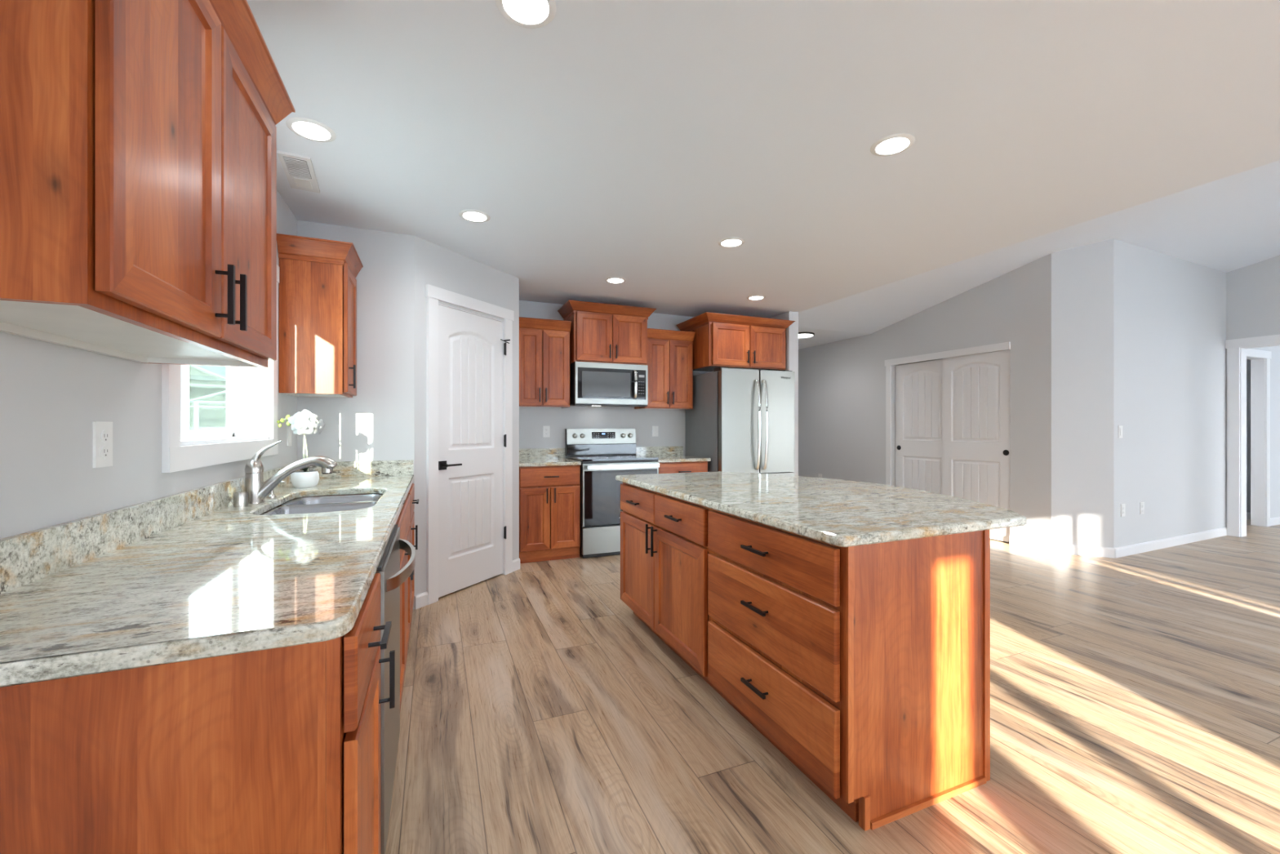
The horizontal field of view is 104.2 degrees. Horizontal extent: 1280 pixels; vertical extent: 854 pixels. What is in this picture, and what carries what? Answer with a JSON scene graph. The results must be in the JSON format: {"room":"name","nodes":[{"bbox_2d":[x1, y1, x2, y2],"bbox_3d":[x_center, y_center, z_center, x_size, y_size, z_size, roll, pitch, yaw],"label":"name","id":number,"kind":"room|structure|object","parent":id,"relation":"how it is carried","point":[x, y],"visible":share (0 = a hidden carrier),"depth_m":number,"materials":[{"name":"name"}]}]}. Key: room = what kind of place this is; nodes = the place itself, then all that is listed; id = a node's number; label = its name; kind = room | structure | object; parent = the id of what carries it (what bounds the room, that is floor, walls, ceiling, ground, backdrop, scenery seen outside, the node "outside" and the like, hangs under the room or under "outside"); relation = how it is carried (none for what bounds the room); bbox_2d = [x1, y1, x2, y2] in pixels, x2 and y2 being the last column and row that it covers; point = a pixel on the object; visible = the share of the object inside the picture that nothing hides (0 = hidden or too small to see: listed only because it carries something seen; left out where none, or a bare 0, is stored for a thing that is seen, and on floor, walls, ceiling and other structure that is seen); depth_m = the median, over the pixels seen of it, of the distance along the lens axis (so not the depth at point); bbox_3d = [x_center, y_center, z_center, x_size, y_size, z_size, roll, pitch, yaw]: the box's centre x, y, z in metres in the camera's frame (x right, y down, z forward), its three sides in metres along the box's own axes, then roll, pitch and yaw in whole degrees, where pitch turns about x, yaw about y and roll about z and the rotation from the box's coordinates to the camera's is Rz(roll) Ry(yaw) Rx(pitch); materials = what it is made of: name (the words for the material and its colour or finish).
{"room":"kitchen","nodes":[
{"label":"kitchen","id":0,"kind":"room"},
{"bbox_2d":[0,190,297,538],"bbox_3d":[-1.010,-0.030,0.169,0.170,2.480,9.080,0,0,-22],"label":"wall","id":1,"kind":"structure","parent":0,"point":[51,395],"depth_m":1.19,"materials":[{"name":"grey paint"}]},
{"bbox_2d":[92,421,112,467],"bbox_3d":[-1.364,0.044,1.267,0.009,0.115,0.070,0,0,-22],"label":"wall outlet","id":2,"kind":"object","parent":1,"relation":"attached to","point":[102,431],"visible":1,"depth_m":1.26,"materials":[{"name":"white plastic"}]},
{"bbox_2d":[100,430,109,443],"bbox_3d":[-1.361,0.025,1.268,0.002,0.033,0.033,0,0,-22],"label":"socket","id":3,"kind":"object","parent":2,"relation":"attached to","point":[104,434],"depth_m":1.26,"materials":[{"name":"white plastic"}]},
{"bbox_2d":[100,445,109,458],"bbox_3d":[-1.361,0.064,1.268,0.002,0.033,0.033,0,0,-22],"label":"socket","id":4,"kind":"object","parent":2,"relation":"attached to","point":[104,450],"depth_m":1.26,"materials":[{"name":"white plastic"}]},
{"bbox_2d":[0,0,295,368],"bbox_3d":[-1.109,-0.613,1.109,0.356,0.855,0.991,0,0,-22],"label":"upper cabinet","id":5,"kind":"object","parent":1,"relation":"attached to","point":[138,138],"visible":1,"depth_m":0.90,"materials":[{"name":"brown wood"}]},
{"bbox_2d":[0,464,300,594],"bbox_3d":[-1.585,0.268,1.821,0.019,0.100,2.683,0,0,-22],"label":"backsplash","id":6,"kind":"structure","parent":1,"relation":"attached to","point":[26,557],"depth_m":1.23,"materials":[{"name":"stone"}]},
{"bbox_2d":[161,264,279,472],"bbox_3d":[-1.771,-0.351,2.051,0.192,0.987,1.180,0,0,-22],"label":"window","id":7,"kind":"structure","parent":1,"relation":"in","point":[246,388],"depth_m":2.15,"materials":[{"name":"white paint"}]},
{"bbox_2d":[287,426,291,446],"bbox_3d":[-2.028,0.053,2.886,0.010,0.115,0.070,0,0,-22],"label":"light switch","id":8,"kind":"object","parent":1,"relation":"attached to","point":[289,428],"visible":0.93,"depth_m":2.87,"materials":[{"name":"white plastic"}]},
{"bbox_2d":[276,233,363,397],"bbox_3d":[-1.846,-0.605,2.905,0.356,0.840,0.434,0,0,-22],"label":"upper cabinet","id":9,"kind":"object","parent":1,"relation":"attached to","point":[317,282],"visible":0.99,"depth_m":2.76,"materials":[{"name":"brown wood"}]},
{"bbox_2d":[297,220,414,608],"bbox_3d":[-1.890,-0.030,3.202,0.805,2.480,0.100,0,0,-22],"label":"wall","id":10,"kind":"structure","parent":0,"point":[377,423],"depth_m":3.22,"materials":[{"name":"grey paint"}]},
{"bbox_2d":[300,459,413,478],"bbox_3d":[-1.791,0.268,3.177,0.630,0.100,0.019,0,0,-22],"label":"backsplash","id":11,"kind":"structure","parent":10,"relation":"attached to","point":[406,467],"depth_m":3.19,"materials":[{"name":"stone"}]},
{"bbox_2d":[414,235,519,595],"bbox_3d":[-1.312,-0.030,3.804,0.100,2.480,1.056,0,0,26],"label":"wall","id":12,"kind":"structure","parent":0,"point":[435,265],"depth_m":3.52,"materials":[{"name":"grey paint"}]},
{"bbox_2d":[414,591,427,609],"bbox_3d":[-1.471,1.165,3.350,0.014,0.090,0.099,0,0,26],"label":"baseboard","id":13,"kind":"structure","parent":12,"relation":"attached to","point":[420,599],"depth_m":3.34,"materials":[{"name":"white paint"}]},
{"bbox_2d":[425,284,514,604],"bbox_3d":[-1.280,0.121,3.784,0.175,2.178,0.874,0,0,26],"label":"door","id":14,"kind":"structure","parent":12,"relation":"in","point":[469,355],"depth_m":3.74,"materials":[{"name":"white paint"}]},
{"bbox_2d":[512,558,519,571],"bbox_3d":[-1.052,1.165,4.204,0.014,0.090,0.108,0,0,26],"label":"baseboard","id":15,"kind":"structure","parent":12,"relation":"attached to","point":[516,562],"depth_m":4.21,"materials":[{"name":"white paint"}]},
{"bbox_2d":[519,300,704,457],"bbox_3d":[-0.599,-0.030,5.310,4.495,2.480,0.120,0,0,-22],"label":"wall","id":16,"kind":"structure","parent":0,"point":[671,424],"depth_m":5.31,"materials":[{"name":"grey paint"}]},
{"bbox_2d":[519,448,564,458],"bbox_3d":[-1.043,0.268,5.049,0.574,0.100,0.019,0,0,-22],"label":"backsplash","id":17,"kind":"structure","parent":16,"relation":"attached to","point":[529,453],"depth_m":5.06,"materials":[{"name":"stone"}]},
{"bbox_2d":[519,316,571,408],"bbox_3d":[-0.987,-0.610,4.888,0.553,0.830,0.360,0,0,-22],"label":"upper cabinet","id":18,"kind":"object","parent":16,"relation":"attached to","point":[544,344],"visible":0.76,"depth_m":4.76,"materials":[{"name":"brown wood"}]},
{"bbox_2d":[542,426,550,437],"bbox_3d":[-0.957,0.047,5.094,0.070,0.115,0.009,0,0,-22],"label":"wall outlet","id":19,"kind":"object","parent":16,"relation":"attached to","point":[546,429],"visible":1,"depth_m":5.09,"materials":[{"name":"white plastic"}]},
{"bbox_2d":[557,300,656,364],"bbox_3d":[-0.342,-0.916,5.095,0.906,0.568,0.468,0,0,-22],"label":"upper cabinet","id":20,"kind":"object","parent":16,"relation":"attached to","point":[602,333],"visible":0.91,"depth_m":4.91,"materials":[{"name":"brown wood"}]},
{"bbox_2d":[569,361,648,406],"bbox_3d":[-0.340,-0.420,5.097,0.756,0.416,0.464,0,0,-22],"label":"microwave","id":21,"kind":"object","parent":20,"relation":"attached to","point":[591,384],"visible":0.99,"depth_m":4.92,"materials":[{"name":"silver metal"}]},
{"bbox_2d":[652,426,657,436],"bbox_3d":[0.172,0.047,5.557,0.070,0.115,0.010,0,0,-22],"label":"light switch","id":22,"kind":"object","parent":16,"relation":"attached to","point":[655,428],"visible":1,"depth_m":5.55,"materials":[{"name":"white plastic"}]},
{"bbox_2d":[635,445,683,455],"bbox_3d":[0.212,0.268,5.564,0.596,0.100,0.019,0,0,-22],"label":"backsplash","id":23,"kind":"structure","parent":16,"relation":"attached to","point":[642,451],"depth_m":5.56,"materials":[{"name":"stone"}]},
{"bbox_2d":[634,328,695,409],"bbox_3d":[0.266,-0.606,5.403,0.561,0.822,0.360,0,0,-22],"label":"upper cabinet","id":24,"kind":"object","parent":16,"relation":"attached to","point":[669,352],"visible":0.9,"depth_m":5.27,"materials":[{"name":"brown wood"}]},
{"bbox_2d":[675,311,795,373],"bbox_3d":[1.054,-0.895,5.552,1.110,0.530,0.682,0,0,-22],"label":"upper cabinet","id":25,"kind":"object","parent":16,"relation":"attached to","point":[720,340],"visible":0.87,"depth_m":5.28,"materials":[{"name":"brown wood"}]},
{"bbox_2d":[246,0,1279,349],"bbox_3d":[2.397,-1.725,3.687,9.205,0.910,13.400,0,0,-22],"label":"ceiling","id":26,"kind":"structure","parent":0,"point":[628,140],"depth_m":2.20,"materials":[{"name":"white paint"}]},
{"bbox_2d":[276,150,319,193],"bbox_3d":[-1.697,-1.263,2.487,0.130,0.014,0.380,0,0,-27],"label":"ceiling vent","id":27,"kind":"object","parent":26,"relation":"in","point":[299,171],"visible":0.98,"depth_m":2.45,"materials":[{"name":"white metal"}]},
{"bbox_2d":[285,116,336,142],"bbox_3d":[-1.405,-1.267,2.131,0.180,0.006,0.180,0,0,-22],"label":"recessed light","id":28,"kind":"object","parent":26,"relation":"in","point":[307,128],"visible":1,"depth_m":2.12,"materials":[{"name":"white plastic"}]},
{"bbox_2d":[458,209,490,222],"bbox_3d":[-0.995,-1.267,2.999,0.180,0.006,0.180,0,0,-22],"label":"recessed light","id":29,"kind":"object","parent":26,"relation":"in","point":[473,215],"visible":1,"depth_m":2.99,"materials":[{"name":"white plastic"}]},
{"bbox_2d":[495,0,556,28],"bbox_3d":[-0.342,-1.267,1.497,0.180,0.006,0.180,0,0,-22],"label":"recessed light","id":30,"kind":"object","parent":26,"relation":"in","point":[528,14],"visible":1,"depth_m":1.52,"materials":[{"name":"white plastic"}]},
{"bbox_2d":[604,276,626,283],"bbox_3d":[-0.212,-1.267,4.311,0.180,0.006,0.180,0,0,-22],"label":"recessed light","id":31,"kind":"object","parent":26,"relation":"in","point":[614,279],"visible":1,"depth_m":4.30,"materials":[{"name":"white plastic"}]},
{"bbox_2d":[718,237,744,247],"bbox_3d":[0.629,-1.267,3.429,0.180,0.006,0.180,0,0,-22],"label":"recessed light","id":32,"kind":"object","parent":26,"relation":"in","point":[730,242],"visible":1,"depth_m":3.41,"materials":[{"name":"white plastic"}]},
{"bbox_2d":[746,294,765,300],"bbox_3d":[1.140,-1.267,4.887,0.180,0.006,0.180,0,0,-22],"label":"recessed light","id":33,"kind":"object","parent":26,"relation":"in","point":[757,297],"visible":1,"depth_m":4.87,"materials":[{"name":"white plastic"}]},
{"bbox_2d":[798,332,814,337],"bbox_3d":[2.215,-1.254,6.822,0.330,0.032,0.330,0,0,-22],"label":"recessed light","id":34,"kind":"object","parent":26,"relation":"in","point":[801,335],"visible":0.7,"depth_m":6.73,"materials":[{"name":"white plastic"}]},
{"bbox_2d":[798,333,813,337],"bbox_3d":[2.215,-1.249,6.822,0.298,0.022,0.298,0,0,-22],"label":"diffuser","id":35,"kind":"object","parent":34,"relation":"attached to","point":[800,335],"depth_m":6.78,"materials":[{"name":"white plastic"}]},
{"bbox_2d":[870,133,915,155],"bbox_3d":[1.137,-1.267,2.245,0.180,0.006,0.180,0,0,-22],"label":"recessed light","id":36,"kind":"object","parent":26,"relation":"in","point":[895,144],"visible":1,"depth_m":2.23,"materials":[{"name":"white plastic"}]},
{"bbox_2d":[768,311,798,475],"bbox_3d":[1.575,-0.030,5.793,0.125,2.480,0.640,0,0,-22],"label":"wall","id":37,"kind":"structure","parent":0,"point":[792,331],"depth_m":5.51,"materials":[{"name":"grey paint"}]},
{"bbox_2d":[385,519,1279,853],"bbox_3d":[4.608,1.240,4.595,13.985,0.060,13.400,0,0,-22],"label":"floor","id":38,"kind":"structure","parent":0,"point":[1135,699],"depth_m":1.97,"materials":[{"name":"brown wood"}]},
{"bbox_2d":[0,573,395,853],"bbox_3d":[-0.855,0.780,0.933,0.690,0.860,0.426,0,0,-22],"label":"base cabinet","id":39,"kind":"object","parent":38,"relation":"on","point":[273,750],"visible":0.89,"depth_m":0.78,"materials":[{"name":"brown wood"}]},
{"bbox_2d":[259,493,413,710],"bbox_3d":[-1.353,0.780,2.146,0.690,0.860,0.966,0,0,-22],"label":"base cabinet","id":40,"kind":"object","parent":38,"relation":"on","point":[403,521],"visible":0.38,"depth_m":2.19,"materials":[{"name":"brown wood"}]},
{"bbox_2d":[0,459,413,687],"bbox_3d":[-1.292,0.284,1.942,0.652,0.132,2.684,0,0,-22],"label":"countertop","id":41,"kind":"structure","parent":40,"relation":"on","point":[193,574],"depth_m":1.02,"materials":[{"name":"beige stone"}]},
{"bbox_2d":[233,491,248,506],"bbox_3d":[-1.600,0.289,1.997,0.047,0.058,0.047,0,0,-22],"label":"air gap","id":42,"kind":"object","parent":41,"relation":"on","point":[240,499],"visible":1,"depth_m":1.98,"materials":[{"name":"silver metal"}]},
{"bbox_2d":[266,480,284,497],"bbox_3d":[-1.642,0.281,2.244,0.069,0.074,0.038,0,0,-22],"label":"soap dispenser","id":43,"kind":"object","parent":41,"relation":"on","point":[271,495],"visible":0.44,"depth_m":2.23,"materials":[{"name":"silver metal"}]},
{"bbox_2d":[244,440,337,503],"bbox_3d":[-1.496,0.188,2.142,0.338,0.261,0.072,0,0,-22],"label":"faucet","id":44,"kind":"object","parent":41,"relation":"on","point":[257,489],"visible":1,"depth_m":2.10,"materials":[{"name":"silver metal"}]},
{"bbox_2d":[276,408,324,488],"bbox_3d":[-1.795,0.112,2.635,0.210,0.412,0.128,0,0,-22],"label":"potted orchid","id":45,"kind":"object","parent":41,"relation":"on","point":[304,421],"visible":0.93,"depth_m":2.61,"materials":[{"name":"white plant"}]},
{"bbox_2d":[260,493,382,515],"bbox_3d":[-1.380,0.451,2.206,0.422,0.198,0.784,0,0,-22],"label":"sink","id":46,"kind":"object","parent":41,"relation":"in","point":[345,502],"visible":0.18,"depth_m":2.31,"materials":[{"name":"silver metal"}]},
{"bbox_2d":[375,524,415,853],"bbox_3d":[-1.001,0.782,1.440,0.642,0.856,0.600,0,0,-22],"label":"dishwasher","id":47,"kind":"object","parent":38,"relation":"on","point":[392,577],"visible":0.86,"depth_m":1.39,"materials":[{"name":"silver metal"}]},
{"bbox_2d":[408,483,418,624],"bbox_3d":[-1.655,0.780,2.881,0.690,0.860,0.623,0,0,-22],"label":"base cabinet","id":48,"kind":"object","parent":38,"relation":"on","point":[411,491],"visible":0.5,"depth_m":2.96,"materials":[{"name":"brown wood"}]},
{"bbox_2d":[519,465,580,563],"bbox_3d":[-0.917,0.780,4.752,0.563,0.860,0.664,0,0,-22],"label":"base cabinet","id":49,"kind":"object","parent":38,"relation":"on","point":[549,496],"visible":0.92,"depth_m":4.48,"materials":[{"name":"brown wood"}]},
{"bbox_2d":[519,448,581,466],"bbox_3d":[-0.926,0.284,4.763,0.574,0.132,0.636,0,0,-22],"label":"countertop","id":50,"kind":"structure","parent":49,"relation":"on","point":[528,457],"depth_m":4.98,"materials":[{"name":"beige stone"}]},
{"bbox_2d":[564,428,659,558],"bbox_3d":[-0.287,0.614,4.978,0.765,1.192,0.712,0,0,-22],"label":"range","id":51,"kind":"object","parent":38,"relation":"on","point":[600,491],"visible":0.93,"depth_m":4.67,"materials":[{"name":"silver metal"}]},
{"bbox_2d":[567,454,658,461],"bbox_3d":[-0.280,0.306,4.963,0.764,0.016,0.565,0,0,-22],"label":"cooktop","id":52,"kind":"object","parent":51,"relation":"in","point":[580,457],"depth_m":4.84,"materials":[{"name":"black glass"}]},
{"bbox_2d":[658,461,707,473],"bbox_3d":[0.326,0.780,5.262,0.573,0.860,0.664,0,0,-22],"label":"base cabinet","id":53,"kind":"object","parent":38,"relation":"on","point":[695,466],"visible":0.22,"depth_m":4.98,"materials":[{"name":"brown wood"}]},
{"bbox_2d":[635,445,711,462],"bbox_3d":[0.330,0.284,5.279,0.596,0.132,0.636,0,0,-22],"label":"countertop","id":54,"kind":"structure","parent":53,"relation":"on","point":[665,454],"depth_m":5.48,"materials":[{"name":"beige stone"}]},
{"bbox_2d":[685,366,794,475],"bbox_3d":[1.102,0.304,5.457,0.920,1.812,0.841,0,0,-22],"label":"refrigerator","id":55,"kind":"object","parent":38,"relation":"on","point":[740,420],"visible":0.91,"depth_m":5.13,"materials":[{"name":"grey metal"}]},
{"bbox_2d":[620,482,990,831],"bbox_3d":[0.518,0.780,2.456,0.694,0.860,1.913,0,0,-22],"label":"kitchen island","id":56,"kind":"object","parent":38,"relation":"on","point":[867,667],"visible":0.94,"depth_m":1.64,"materials":[{"name":"brown wood"}]},
{"bbox_2d":[615,471,1026,546],"bbox_3d":[0.771,0.334,2.594,1.224,0.032,1.996,0,0,-22],"label":"island countertop","id":57,"kind":"structure","parent":56,"relation":"on","point":[835,512],"depth_m":2.01,"materials":[{"name":"stone"}]},
{"bbox_2d":[798,253,1051,551],"bbox_3d":[2.838,-0.234,7.727,0.120,2.888,6.260,0,0,-22],"label":"wall","id":58,"kind":"structure","parent":0,"point":[842,384],"depth_m":5.80,"materials":[{"name":"grey paint"}]},
{"bbox_2d":[884,342,1010,542],"bbox_3d":[3.573,0.165,5.878,0.119,2.090,1.540,0,0,-22],"label":"door","id":59,"kind":"structure","parent":58,"relation":"in","point":[953,414],"depth_m":5.71,"materials":[{"name":"white paint"}]},
{"bbox_2d":[1009,535,1050,551],"bbox_3d":[3.893,1.165,4.979,0.014,0.090,0.365,0,0,-22],"label":"baseboard","id":60,"kind":"structure","parent":58,"relation":"attached to","point":[1015,540],"depth_m":4.96,"materials":[{"name":"white paint"}]},
{"bbox_2d":[898,349,1008,364],"bbox_3d":[3.906,0.010,5.982,0.529,2.400,1.900,0,0,-22],"label":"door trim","id":61,"kind":"structure","parent":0,"point":[1007,349],"depth_m":6.62,"materials":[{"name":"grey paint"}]},
{"bbox_2d":[1051,239,1113,547],"bbox_3d":[4.205,-0.266,4.765,0.460,2.952,0.120,0,0,25],"label":"wall","id":62,"kind":"structure","parent":0,"point":[1082,277],"depth_m":4.71,"materials":[{"name":"grey paint"}]},
{"bbox_2d":[1051,542,1114,557],"bbox_3d":[4.176,1.165,4.704,0.460,0.090,0.014,0,0,25],"label":"baseboard","id":63,"kind":"structure","parent":62,"relation":"attached to","point":[1105,552],"depth_m":4.70,"materials":[{"name":"white paint"}]},
{"bbox_2d":[1113,238,1226,547],"bbox_3d":[5.455,-0.266,5.153,2.391,2.952,0.120,0,0,-24],"label":"wall","id":64,"kind":"structure","parent":0,"point":[1170,312],"depth_m":5.02,"materials":[{"name":"grey paint"}]},
{"bbox_2d":[1118,425,1122,437],"bbox_3d":[4.490,0.045,4.652,0.070,0.115,0.010,0,0,-24],"label":"light switch","id":65,"kind":"object","parent":64,"relation":"attached to","point":[1120,427],"visible":1,"depth_m":4.64,"materials":[{"name":"white plastic"}]},
{"bbox_2d":[1120,503,1124,516],"bbox_3d":[4.530,0.780,4.671,0.070,0.115,0.009,0,0,-24],"label":"wall outlet","id":66,"kind":"object","parent":64,"relation":"attached to","point":[1122,505],"visible":1,"depth_m":4.67,"materials":[{"name":"white plastic"}]},
{"bbox_2d":[1139,502,1144,514],"bbox_3d":[4.855,0.785,4.816,0.070,0.115,0.009,0,0,-24],"label":"wall outlet","id":67,"kind":"object","parent":64,"relation":"attached to","point":[1141,504],"visible":1,"depth_m":4.81,"materials":[{"name":"white plastic"}]},
{"bbox_2d":[1114,527,1226,557],"bbox_3d":[5.476,1.165,5.089,2.377,0.090,0.015,0,0,-24],"label":"baseboard","id":68,"kind":"structure","parent":64,"relation":"attached to","point":[1131,549],"depth_m":5.01,"materials":[{"name":"white paint"}]},
{"bbox_2d":[1246,359,1250,512],"bbox_3d":[8.408,-0.030,6.771,4.300,2.480,0.100,0,0,-22],"label":"wall","id":69,"kind":"structure","parent":0,"point":[1248,362],"depth_m":6.55,"materials":[{"name":"grey paint"}]},
{"bbox_2d":[1246,511,1250,519],"bbox_3d":[8.060,1.165,6.566,2.900,0.090,0.014,0,0,-22],"label":"baseboard","id":70,"kind":"structure","parent":69,"relation":"attached to","point":[1248,513],"depth_m":6.52,"materials":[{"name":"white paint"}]},
{"bbox_2d":[1226,255,1279,527],"bbox_3d":[7.898,-0.460,2.524,0.130,3.340,6.670,0,0,-22],"label":"wall","id":71,"kind":"structure","parent":0,"point":[1252,291],"depth_m":5.41,"materials":[{"name":"grey paint"}]},
{"bbox_2d":[1225,333,1279,537],"bbox_3d":[6.899,0.120,4.924,0.156,2.180,1.470,0,0,-22],"label":"trim","id":72,"kind":"structure","parent":71,"relation":"attached to","point":[1237,348],"depth_m":5.51,"materials":[{"name":"white paint"}]},
{"bbox_2d":[1246,345,1279,518],"bbox_3d":[8.580,-0.030,6.523,4.170,2.480,0.110,0,0,-22],"label":"wall","id":73,"kind":"structure","parent":0,"point":[1275,350],"depth_m":6.17,"materials":[{"name":"grey paint"}]},
{"bbox_2d":[1246,348,1271,526],"bbox_3d":[7.181,0.145,5.936,1.075,2.130,0.134,0,0,-22],"label":"trim","id":74,"kind":"structure","parent":73,"relation":"attached to","point":[1260,368],"depth_m":6.08,"materials":[{"name":"white paint"}]},
{"bbox_2d":[1270,516,1279,525],"bbox_3d":[8.604,1.165,6.466,1.970,0.090,0.014,0,0,-22],"label":"baseboard","id":75,"kind":"structure","parent":73,"relation":"attached to","point":[1273,521],"depth_m":6.14,"materials":[{"name":"white paint"}]},
{"label":"outside","id":76,"kind":"structure","parent":0,"visible":0},
{"bbox_3d":[-5.697,1.635,13.876,240.000,0.150,210.000,0,0,-22],"label":"ground","id":77,"kind":"structure","parent":76,"visible":0},
{"bbox_2d":[189,364,226,430],"bbox_3d":[-29.621,-3.190,31.707,11.300,9.500,16.800,0,0,42],"label":"neighbor house","id":78,"kind":"structure","parent":77,"relation":"on","point":[207,384],"depth_m":29.81,"materials":[{"name":"green"}]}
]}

